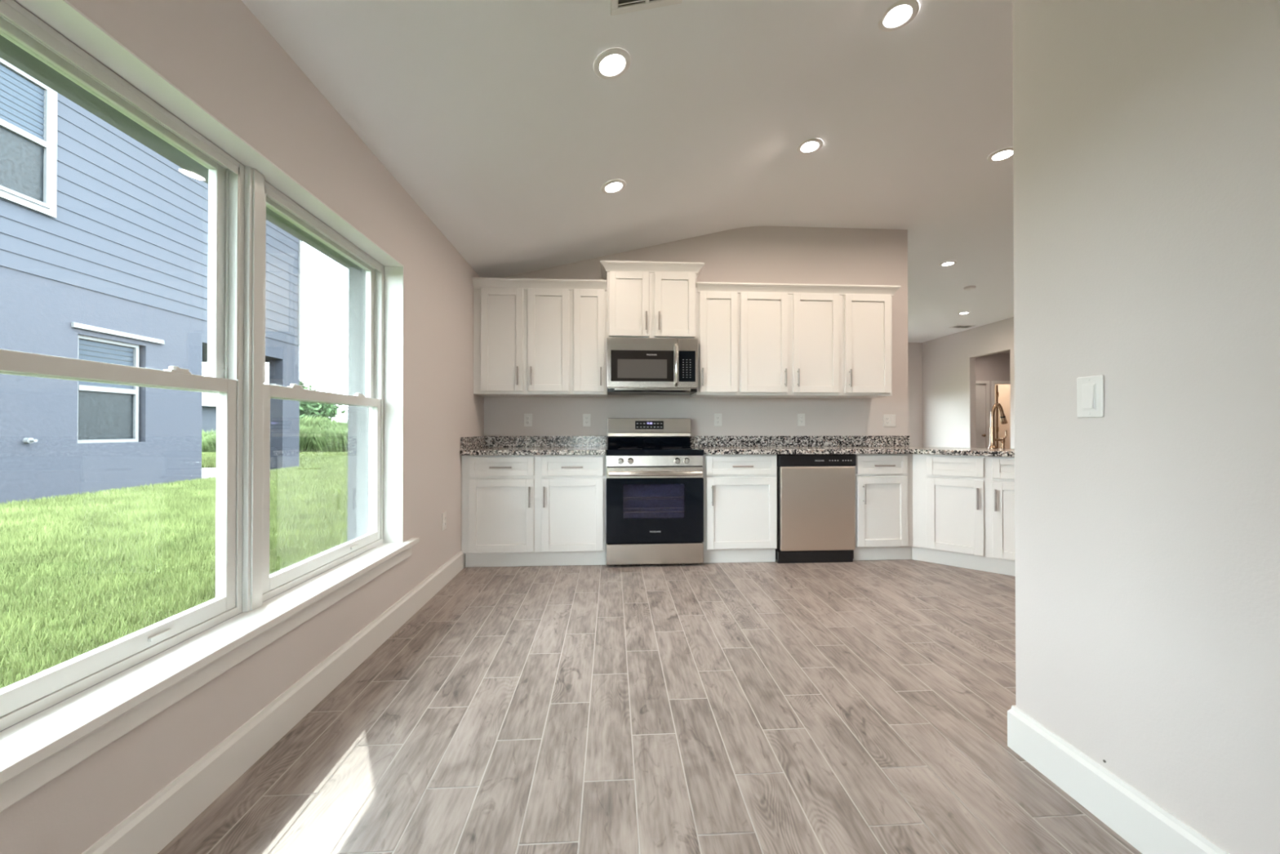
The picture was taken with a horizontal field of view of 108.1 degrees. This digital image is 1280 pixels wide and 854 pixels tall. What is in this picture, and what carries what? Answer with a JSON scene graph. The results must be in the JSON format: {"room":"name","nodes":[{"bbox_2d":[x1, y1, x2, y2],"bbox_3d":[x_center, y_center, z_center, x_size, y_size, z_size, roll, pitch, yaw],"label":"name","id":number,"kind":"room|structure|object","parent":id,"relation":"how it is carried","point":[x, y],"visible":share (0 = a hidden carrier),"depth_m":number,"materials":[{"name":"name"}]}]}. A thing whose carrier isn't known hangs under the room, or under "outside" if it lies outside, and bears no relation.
{"room":"kitchen","nodes":[
{"label":"kitchen","id":0,"kind":"room"},
{"bbox_2d":[0,50,348,269],"bbox_3d":[-1.578,-1.411,1.005,0.570,0.685,8.380,0,0,-3],"label":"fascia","id":1,"kind":"object","parent":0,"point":[4,56],"depth_m":1.65,"materials":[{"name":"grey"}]},
{"bbox_2d":[0,0,484,853],"bbox_3d":[-1.332,-0.037,0.571,0.270,2.620,7.500,0,0,-3],"label":"wall","id":2,"kind":"structure","parent":0,"point":[217,53],"depth_m":1.65,"materials":[{"name":"white paint"}]},
{"bbox_2d":[0,0,244,730],"bbox_3d":[-1.367,-0.135,1.130,0.076,1.532,0.926,0,0,-3],"label":"window","id":3,"kind":"structure","parent":2,"relation":"in","point":[23,699],"depth_m":1.37,"materials":[{"name":"white plastic"}]},
{"bbox_2d":[0,35,370,731],"bbox_3d":[-1.502,-0.108,1.613,0.135,1.595,1.920,0,0,-3],"label":"trim","id":4,"kind":"structure","parent":2,"relation":"attached to","point":[357,416],"depth_m":2.54,"materials":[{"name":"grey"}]},
{"bbox_2d":[0,537,418,812],"bbox_3d":[-1.290,0.681,1.621,0.144,0.093,2.150,0,0,-3],"label":"window sill","id":5,"kind":"structure","parent":2,"relation":"attached to","point":[41,748],"depth_m":1.18,"materials":[{"name":"white paint"}]},
{"bbox_2d":[14,0,404,542],"bbox_3d":[-1.312,-0.135,1.625,0.101,1.540,1.920,0,0,-3],"label":"trim","id":6,"kind":"structure","parent":2,"relation":"attached to","point":[61,15],"depth_m":1.72,"materials":[{"name":"white paint"}]},
{"bbox_2d":[242,166,264,612],"bbox_3d":[-1.388,-0.132,1.627,0.095,1.533,0.070,0,0,-3],"label":"trim","id":7,"kind":"structure","parent":2,"relation":"attached to","point":[254,180],"depth_m":1.61,"materials":[{"name":"white plastic"}]},
{"bbox_2d":[81,550,464,853],"bbox_3d":[-1.171,1.001,0.274,0.015,0.142,6.700,0,0,-3],"label":"baseboard","id":8,"kind":"structure","parent":2,"relation":"attached to","point":[153,825],"depth_m":1.48,"materials":[{"name":"white paint"}]},
{"bbox_2d":[262,180,384,601],"bbox_3d":[-1.426,-0.129,2.117,0.076,1.532,0.912,0,0,-3],"label":"window","id":9,"kind":"structure","parent":2,"relation":"in","point":[274,584],"depth_m":2.25,"materials":[{"name":"white plastic"}]},
{"bbox_2d":[442,511,446,530],"bbox_3d":[-1.351,0.649,3.211,0.009,0.117,0.072,0,0,-3],"label":"outlet","id":10,"kind":"object","parent":2,"relation":"attached to","point":[444,514],"visible":1,"depth_m":3.20,"materials":[{"name":"white plastic"}]},
{"bbox_2d":[240,0,1013,342],"bbox_3d":[3.829,-1.636,4.549,11.010,0.754,14.800,0,0,-3],"label":"ceiling","id":11,"kind":"structure","parent":0,"point":[495,117],"depth_m":2.53,"materials":[{"name":"white paint"}]},
{"bbox_2d":[593,48,631,79],"bbox_3d":[-0.123,-1.601,2.051,0.166,0.045,0.170,0,0,1],"label":"recessed light","id":12,"kind":"object","parent":11,"relation":"in","point":[612,63],"visible":1,"depth_m":2.04,"materials":[{"name":"white plastic"}]},
{"bbox_2d":[600,179,626,194],"bbox_3d":[-0.175,-1.597,3.090,0.166,0.045,0.170,0,0,1],"label":"recessed light","id":13,"kind":"object","parent":11,"relation":"in","point":[614,186],"visible":1,"depth_m":3.08,"materials":[{"name":"white plastic"}]},
{"bbox_2d":[610,0,682,16],"bbox_3d":[0.034,-1.634,1.671,0.278,0.072,0.285,0,0,-3],"label":"ceiling vent","id":14,"kind":"object","parent":11,"relation":"in","point":[617,6],"visible":1,"depth_m":1.79,"materials":[{"name":"white plastic"}]},
{"bbox_2d":[796,137,822,154],"bbox_3d":[1.143,-1.887,3.126,0.170,0.009,0.170,0,0,-3],"label":"recessed light","id":15,"kind":"object","parent":11,"relation":"in","point":[811,145],"visible":1,"depth_m":3.12,"materials":[{"name":"white plastic"}]},
{"bbox_2d":[878,0,919,31],"bbox_3d":[1.186,-1.892,2.137,0.170,0.009,0.170,0,0,-3],"label":"recessed light","id":16,"kind":"object","parent":11,"relation":"in","point":[904,11],"visible":1,"depth_m":2.13,"materials":[{"name":"white plastic"}]},
{"bbox_2d":[939,260,956,266],"bbox_3d":[3.555,-1.882,5.355,0.170,0.009,0.170,0,0,-3],"label":"recessed light","id":17,"kind":"object","parent":11,"relation":"in","point":[953,262],"visible":1,"depth_m":5.34,"materials":[{"name":"white plastic"}]},
{"bbox_2d":[949,324,974,328],"bbox_3d":[5.992,-1.863,8.628,0.360,0.008,0.200,0,0,-3],"label":"ceiling vent","id":18,"kind":"object","parent":11,"relation":"in","point":[957,326],"visible":1,"depth_m":8.63,"materials":[{"name":"white plastic"}]},
{"bbox_2d":[957,311,970,314],"bbox_3d":[5.326,-1.869,7.626,0.170,0.009,0.170,0,0,-3],"label":"recessed light","id":19,"kind":"object","parent":11,"relation":"in","point":[962,313],"visible":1,"depth_m":7.60,"materials":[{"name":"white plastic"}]},
{"bbox_2d":[963,285,976,290],"bbox_3d":[4.433,-1.865,6.240,0.140,0.033,0.140,0,0,-3],"label":"smoke detector","id":20,"kind":"object","parent":11,"relation":"attached to","point":[968,287],"visible":1,"depth_m":6.20,"materials":[{"name":"white plastic"}]},
{"bbox_2d":[987,146,1013,162],"bbox_3d":[2.530,-1.895,3.238,0.170,0.009,0.170,0,0,-3],"label":"recessed light","id":21,"kind":"object","parent":11,"relation":"in","point":[1003,154],"visible":0.88,"depth_m":3.23,"materials":[{"name":"white plastic"}]},
{"bbox_2d":[157,559,1142,853],"bbox_3d":[3.906,1.098,4.487,10.860,0.001,14.700,0,0,-3],"label":"floor","id":22,"kind":"structure","parent":0,"point":[856,706],"depth_m":1.66,"materials":[{"name":"brown wood"}]},
{"bbox_2d":[461,454,606,567],"bbox_3d":[-0.838,0.656,3.884,1.111,0.874,0.658,0,0,-3],"label":"base cabinet","id":23,"kind":"object","parent":22,"relation":"on","point":[518,510],"visible":0.99,"depth_m":3.61,"materials":[{"name":"white paint"}]},
{"bbox_2d":[459,435,606,455],"bbox_3d":[-0.839,0.149,3.903,1.110,0.138,0.664,0,0,-3],"label":"countertop","id":24,"kind":"structure","parent":23,"relation":"on","point":[480,445],"depth_m":4.10,"materials":[{"name":"stone"}]},
{"bbox_2d":[605,417,703,564],"bbox_3d":[0.101,0.506,3.920,0.767,1.176,0.720,0,0,-3],"label":"range","id":25,"kind":"object","parent":22,"relation":"on","point":[655,480],"visible":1,"depth_m":3.63,"materials":[{"name":"silver metal"}]},
{"bbox_2d":[605,446,703,455],"bbox_3d":[0.100,0.202,3.930,0.767,0.046,0.623,0,0,-3],"label":"cooktop","id":26,"kind":"object","parent":25,"relation":"in","point":[611,451],"depth_m":3.63,"materials":[{"name":"black glass"}]},
{"bbox_2d":[702,453,777,563],"bbox_3d":[0.786,0.657,3.982,0.596,0.874,0.658,0,0,-3],"label":"base cabinet","id":27,"kind":"object","parent":22,"relation":"on","point":[740,491],"visible":0.95,"depth_m":3.70,"materials":[{"name":"white paint"}]},
{"bbox_2d":[775,453,856,563],"bbox_3d":[1.408,0.657,4.012,0.640,0.873,0.592,0,0,-3],"label":"dishwasher","id":28,"kind":"object","parent":22,"relation":"on","point":[816,495],"visible":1,"depth_m":3.73,"materials":[{"name":"silver metal"}]},
{"bbox_2d":[853,453,912,559],"bbox_3d":[1.982,0.657,4.054,0.499,0.874,0.658,0,0,-3],"label":"base cabinet","id":29,"kind":"object","parent":22,"relation":"on","point":[883,482],"visible":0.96,"depth_m":3.77,"materials":[{"name":"white paint"}]},
{"bbox_2d":[911,453,1015,576],"bbox_3d":[2.783,0.655,3.659,1.034,0.874,0.638,0,0,42],"label":"base cabinet","id":30,"kind":"object","parent":22,"relation":"on","point":[963,506],"visible":0.7,"depth_m":3.56,"materials":[{"name":"white paint"}]},
{"bbox_2d":[689,435,1014,457],"bbox_3d":[1.969,0.148,3.698,2.930,0.138,1.412,0,0,-3],"label":"countertop","id":31,"kind":"structure","parent":30,"relation":"on","point":[711,445],"depth_m":4.30,"materials":[{"name":"stone"}]},
{"bbox_2d":[988,403,1007,448],"bbox_3d":[2.995,-0.010,3.881,0.161,0.377,0.058,0,0,-7],"label":"faucet","id":32,"kind":"object","parent":31,"relation":"on","point":[1003,420],"visible":0.98,"depth_m":3.87,"materials":[{"name":"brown metal"}]},
{"bbox_2d":[483,226,908,447],"bbox_3d":[0.573,-0.399,4.385,3.992,2.990,0.120,0,0,-3],"label":"wall","id":33,"kind":"structure","parent":0,"point":[755,254],"depth_m":4.36,"materials":[{"name":"white paint"}]},
{"bbox_2d":[473,287,573,396],"bbox_3d":[-0.997,-0.733,4.043,0.812,0.915,0.377,0,0,-3],"label":"upper cabinet","id":34,"kind":"object","parent":33,"relation":"attached to","point":[522,337],"visible":0.98,"depth_m":3.90,"materials":[{"name":"white paint"}]},
{"bbox_2d":[471,277,606,290],"bbox_3d":[-0.838,-1.200,3.899,1.112,0.076,0.050,0,0,-3],"label":"crown molding","id":35,"kind":"structure","parent":34,"relation":"attached to","point":[477,282],"depth_m":3.89,"materials":[{"name":"white paint"}]},
{"bbox_2d":[524,413,532,426],"bbox_3d":[-1.020,-0.062,4.222,0.072,0.117,0.009,0,0,-3],"label":"outlet","id":36,"kind":"object","parent":33,"relation":"attached to","point":[527,417],"visible":1,"depth_m":4.22,"materials":[{"name":"white plastic"}]},
{"bbox_2d":[485,435,606,447],"bbox_3d":[-0.849,0.132,4.224,1.090,0.098,0.021,0,0,-3],"label":"backsplash","id":37,"kind":"structure","parent":33,"relation":"attached to","point":[491,441],"depth_m":4.21,"materials":[{"name":"stone"}]},
{"bbox_2d":[582,413,591,426],"bbox_3d":[-0.488,-0.062,4.254,0.072,0.117,0.009,0,0,-3],"label":"outlet","id":38,"kind":"object","parent":33,"relation":"attached to","point":[586,417],"visible":1,"depth_m":4.25,"materials":[{"name":"white plastic"}]},
{"bbox_2d":[571,287,607,396],"bbox_3d":[-0.441,-0.733,4.076,0.302,0.915,0.377,0,0,-3],"label":"upper cabinet","id":39,"kind":"object","parent":33,"relation":"attached to","point":[588,307],"visible":1,"depth_m":3.93,"materials":[{"name":"white paint"}]},
{"bbox_2d":[607,271,697,338],"bbox_3d":[0.095,-1.041,4.100,0.770,0.588,0.397,0,0,-3],"label":"upper cabinet","id":40,"kind":"object","parent":33,"relation":"attached to","point":[641,304],"visible":0.98,"depth_m":3.94,"materials":[{"name":"white paint"}]},
{"bbox_2d":[600,260,704,284],"bbox_3d":[0.095,-1.355,4.103,0.880,0.076,0.394,0,0,-3],"label":"crown molding","id":41,"kind":"structure","parent":40,"relation":"attached to","point":[606,266],"depth_m":3.93,"materials":[{"name":"white paint"}]},
{"bbox_2d":[607,337,697,395],"bbox_3d":[0.098,-0.521,4.065,0.763,0.450,0.462,0,0,-3],"label":"microwave","id":42,"kind":"object","parent":40,"relation":"attached to","point":[635,366],"visible":1,"depth_m":3.90,"materials":[{"name":"silver metal"}]},
{"bbox_2d":[690,291,738,397],"bbox_3d":[0.663,-0.733,4.143,0.368,0.915,0.377,0,0,-3],"label":"upper cabinet","id":43,"kind":"object","parent":33,"relation":"attached to","point":[717,312],"visible":0.98,"depth_m":4.00,"materials":[{"name":"white paint"}]},
{"bbox_2d":[714,413,721,426],"bbox_3d":[0.728,-0.067,4.327,0.072,0.117,0.009,0,0,-3],"label":"outlet","id":44,"kind":"object","parent":33,"relation":"attached to","point":[717,417],"visible":1,"depth_m":4.33,"materials":[{"name":"white plastic"}]},
{"bbox_2d":[731,292,842,398],"bbox_3d":[1.308,-0.732,4.182,0.924,0.915,0.377,0,0,-3],"label":"upper cabinet","id":45,"kind":"object","parent":33,"relation":"attached to","point":[790,345],"visible":0.98,"depth_m":4.04,"materials":[{"name":"white paint"}]},
{"bbox_2d":[697,281,901,296],"bbox_3d":[1.377,-1.199,4.192,1.796,0.076,0.369,0,0,-3],"label":"crown molding","id":46,"kind":"structure","parent":45,"relation":"attached to","point":[789,288],"depth_m":4.03,"materials":[{"name":"white paint"}]},
{"bbox_2d":[689,435,910,446],"bbox_3d":[1.518,0.133,4.367,2.110,0.098,0.021,0,0,-3],"label":"backsplash","id":47,"kind":"structure","parent":33,"relation":"attached to","point":[695,441],"depth_m":4.36,"materials":[{"name":"stone"}]},
{"bbox_2d":[797,413,804,426],"bbox_3d":[1.521,-0.069,4.375,0.072,0.117,0.009,0,0,-3],"label":"outlet","id":48,"kind":"object","parent":33,"relation":"attached to","point":[801,417],"visible":1,"depth_m":4.37,"materials":[{"name":"white plastic"}]},
{"bbox_2d":[826,293,892,398],"bbox_3d":[1.997,-0.732,4.223,0.454,0.915,0.377,0,0,-3],"label":"upper cabinet","id":49,"kind":"object","parent":33,"relation":"attached to","point":[867,319],"visible":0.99,"depth_m":4.08,"materials":[{"name":"white paint"}]},
{"bbox_2d":[883,414,895,426],"bbox_3d":[2.383,-0.061,4.425,0.118,0.117,0.013,0,0,-3],"label":"outlet","id":50,"kind":"object","parent":33,"relation":"attached to","point":[889,420],"visible":1,"depth_m":4.42,"materials":[{"name":"white plastic"}]},
{"bbox_2d":[907,342,922,446],"bbox_3d":[3.558,-0.364,10.105,5.320,2.990,0.120,0,0,-3],"label":"wall","id":51,"kind":"structure","parent":0,"point":[914,348],"depth_m":10.20,"materials":[{"name":"white paint"}]},
{"bbox_2d":[922,316,1014,448],"bbox_3d":[6.659,-0.402,3.876,0.120,2.990,12.930,0,0,-3],"label":"wall","id":52,"kind":"structure","parent":0,"point":[948,362],"depth_m":9.19,"materials":[{"name":"white paint"}]},
{"bbox_2d":[975,353,1010,448],"bbox_3d":[7.608,-0.221,9.727,2.480,2.700,4.500,0,0,-3],"label":"wall","id":53,"kind":"structure","parent":0,"point":[996,366],"depth_m":9.89,"materials":[{"name":"grey paint"}]},
{"bbox_2d":[975,383,986,448],"bbox_3d":[7.012,0.103,9.845,0.701,2.037,0.100,0,0,-3],"label":"door","id":54,"kind":"structure","parent":53,"relation":"in","point":[980,388],"depth_m":9.87,"materials":[{"name":"white paint"}]},
{"bbox_2d":[975,380,1009,448],"bbox_3d":[7.490,0.074,9.860,1.780,2.110,0.018,0,0,-3],"label":"trim","id":55,"kind":"structure","parent":53,"relation":"attached to","point":[987,382],"depth_m":9.85,"materials":[{"name":"white paint"}]},
{"bbox_2d":[995,384,999,448],"bbox_3d":[7.678,0.108,10.358,0.039,2.032,0.786,0,0,-3],"label":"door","id":56,"kind":"structure","parent":53,"relation":"in","point":[997,428],"depth_m":10.00,"materials":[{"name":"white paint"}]},
{"bbox_2d":[1012,0,1279,853],"bbox_3d":[1.455,-0.425,-0.668,0.120,2.983,4.485,0,0,-3],"label":"wall","id":57,"kind":"structure","parent":0,"point":[1146,133],"depth_m":1.15,"materials":[{"name":"white paint"}]},
{"bbox_2d":[1076,374,1103,417],"bbox_3d":[1.268,-0.085,1.311,0.013,0.117,0.072,0,0,-3],"label":"light switch","id":58,"kind":"object","parent":57,"relation":"attached to","point":[1090,389],"visible":1,"depth_m":1.30,"materials":[{"name":"white plastic"}]},
{"bbox_2d":[1007,705,1230,853],"bbox_3d":[1.447,0.995,-0.670,0.135,0.142,4.500,0,0,-3],"label":"baseboard","id":59,"kind":"structure","parent":57,"relation":"attached to","point":[1142,822],"depth_m":1.26,"materials":[{"name":"white paint"}]},
{"label":"outside","id":60,"kind":"structure","parent":0,"visible":0},
{"bbox_2d":[0,452,347,688],"bbox_3d":[-32.957,1.360,48.095,180.000,0.400,180.000,0,0,-3],"label":"lawn","id":61,"kind":"structure","parent":60,"point":[82,562],"depth_m":2.82,"materials":[{"name":"green plant"}]},
{"bbox_2d":[0,57,302,505],"bbox_3d":[-11.929,-2.939,6.787,9.900,8.300,7.650,0,0,-3],"label":"neighbor house","id":62,"kind":"structure","parent":61,"relation":"on","point":[104,237],"depth_m":6.39,"materials":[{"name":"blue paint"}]},
{"bbox_2d":[0,64,44,140],"bbox_3d":[-7.291,-3.814,5.228,0.008,0.631,0.940,0,0,-3],"label":"blind","id":63,"kind":"object","parent":62,"relation":"hanging from","point":[22,99],"depth_m":5.49,"materials":[{"name":"grey plastic"}]},
{"bbox_2d":[78,339,133,389],"bbox_3d":[-7.479,-0.859,6.502,0.008,0.606,0.740,0,0,-3],"label":"blind","id":64,"kind":"object","parent":62,"relation":"hanging from","point":[95,350],"depth_m":6.50,"materials":[{"name":"grey plastic"}]},
{"bbox_2d":[201,391,216,434],"bbox_3d":[-38.344,-1.152,37.767,13.200,4.700,11.200,0,0,-3],"label":"house","id":65,"kind":"structure","parent":61,"relation":"on","point":[208,399],"depth_m":34.70,"materials":[{"name":"grey"}]},
{"bbox_2d":[201,467,279,479],"bbox_3d":[-9.873,0.962,9.036,4.580,0.125,2.440,0,0,-3],"label":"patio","id":66,"kind":"structure","parent":61,"relation":"on","point":[206,472],"depth_m":9.22,"materials":[{"name":"concrete"}]},
{"bbox_2d":[201,414,347,452],"bbox_3d":[-15.125,0.152,22.019,10.938,1.742,11.434,0,0,-20],"label":"grass","id":67,"kind":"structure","parent":61,"relation":"on","point":[317,434],"depth_m":17.79,"materials":[{"name":"green plant"}]},
{"bbox_2d":[267,379,345,421],"bbox_3d":[-21.372,-0.957,28.310,5.539,4.105,5.267,0,0,40],"label":"tree","id":68,"kind":"object","parent":61,"relation":"on","point":[306,408],"visible":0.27,"depth_m":27.92,"materials":[{"name":"green plant"}]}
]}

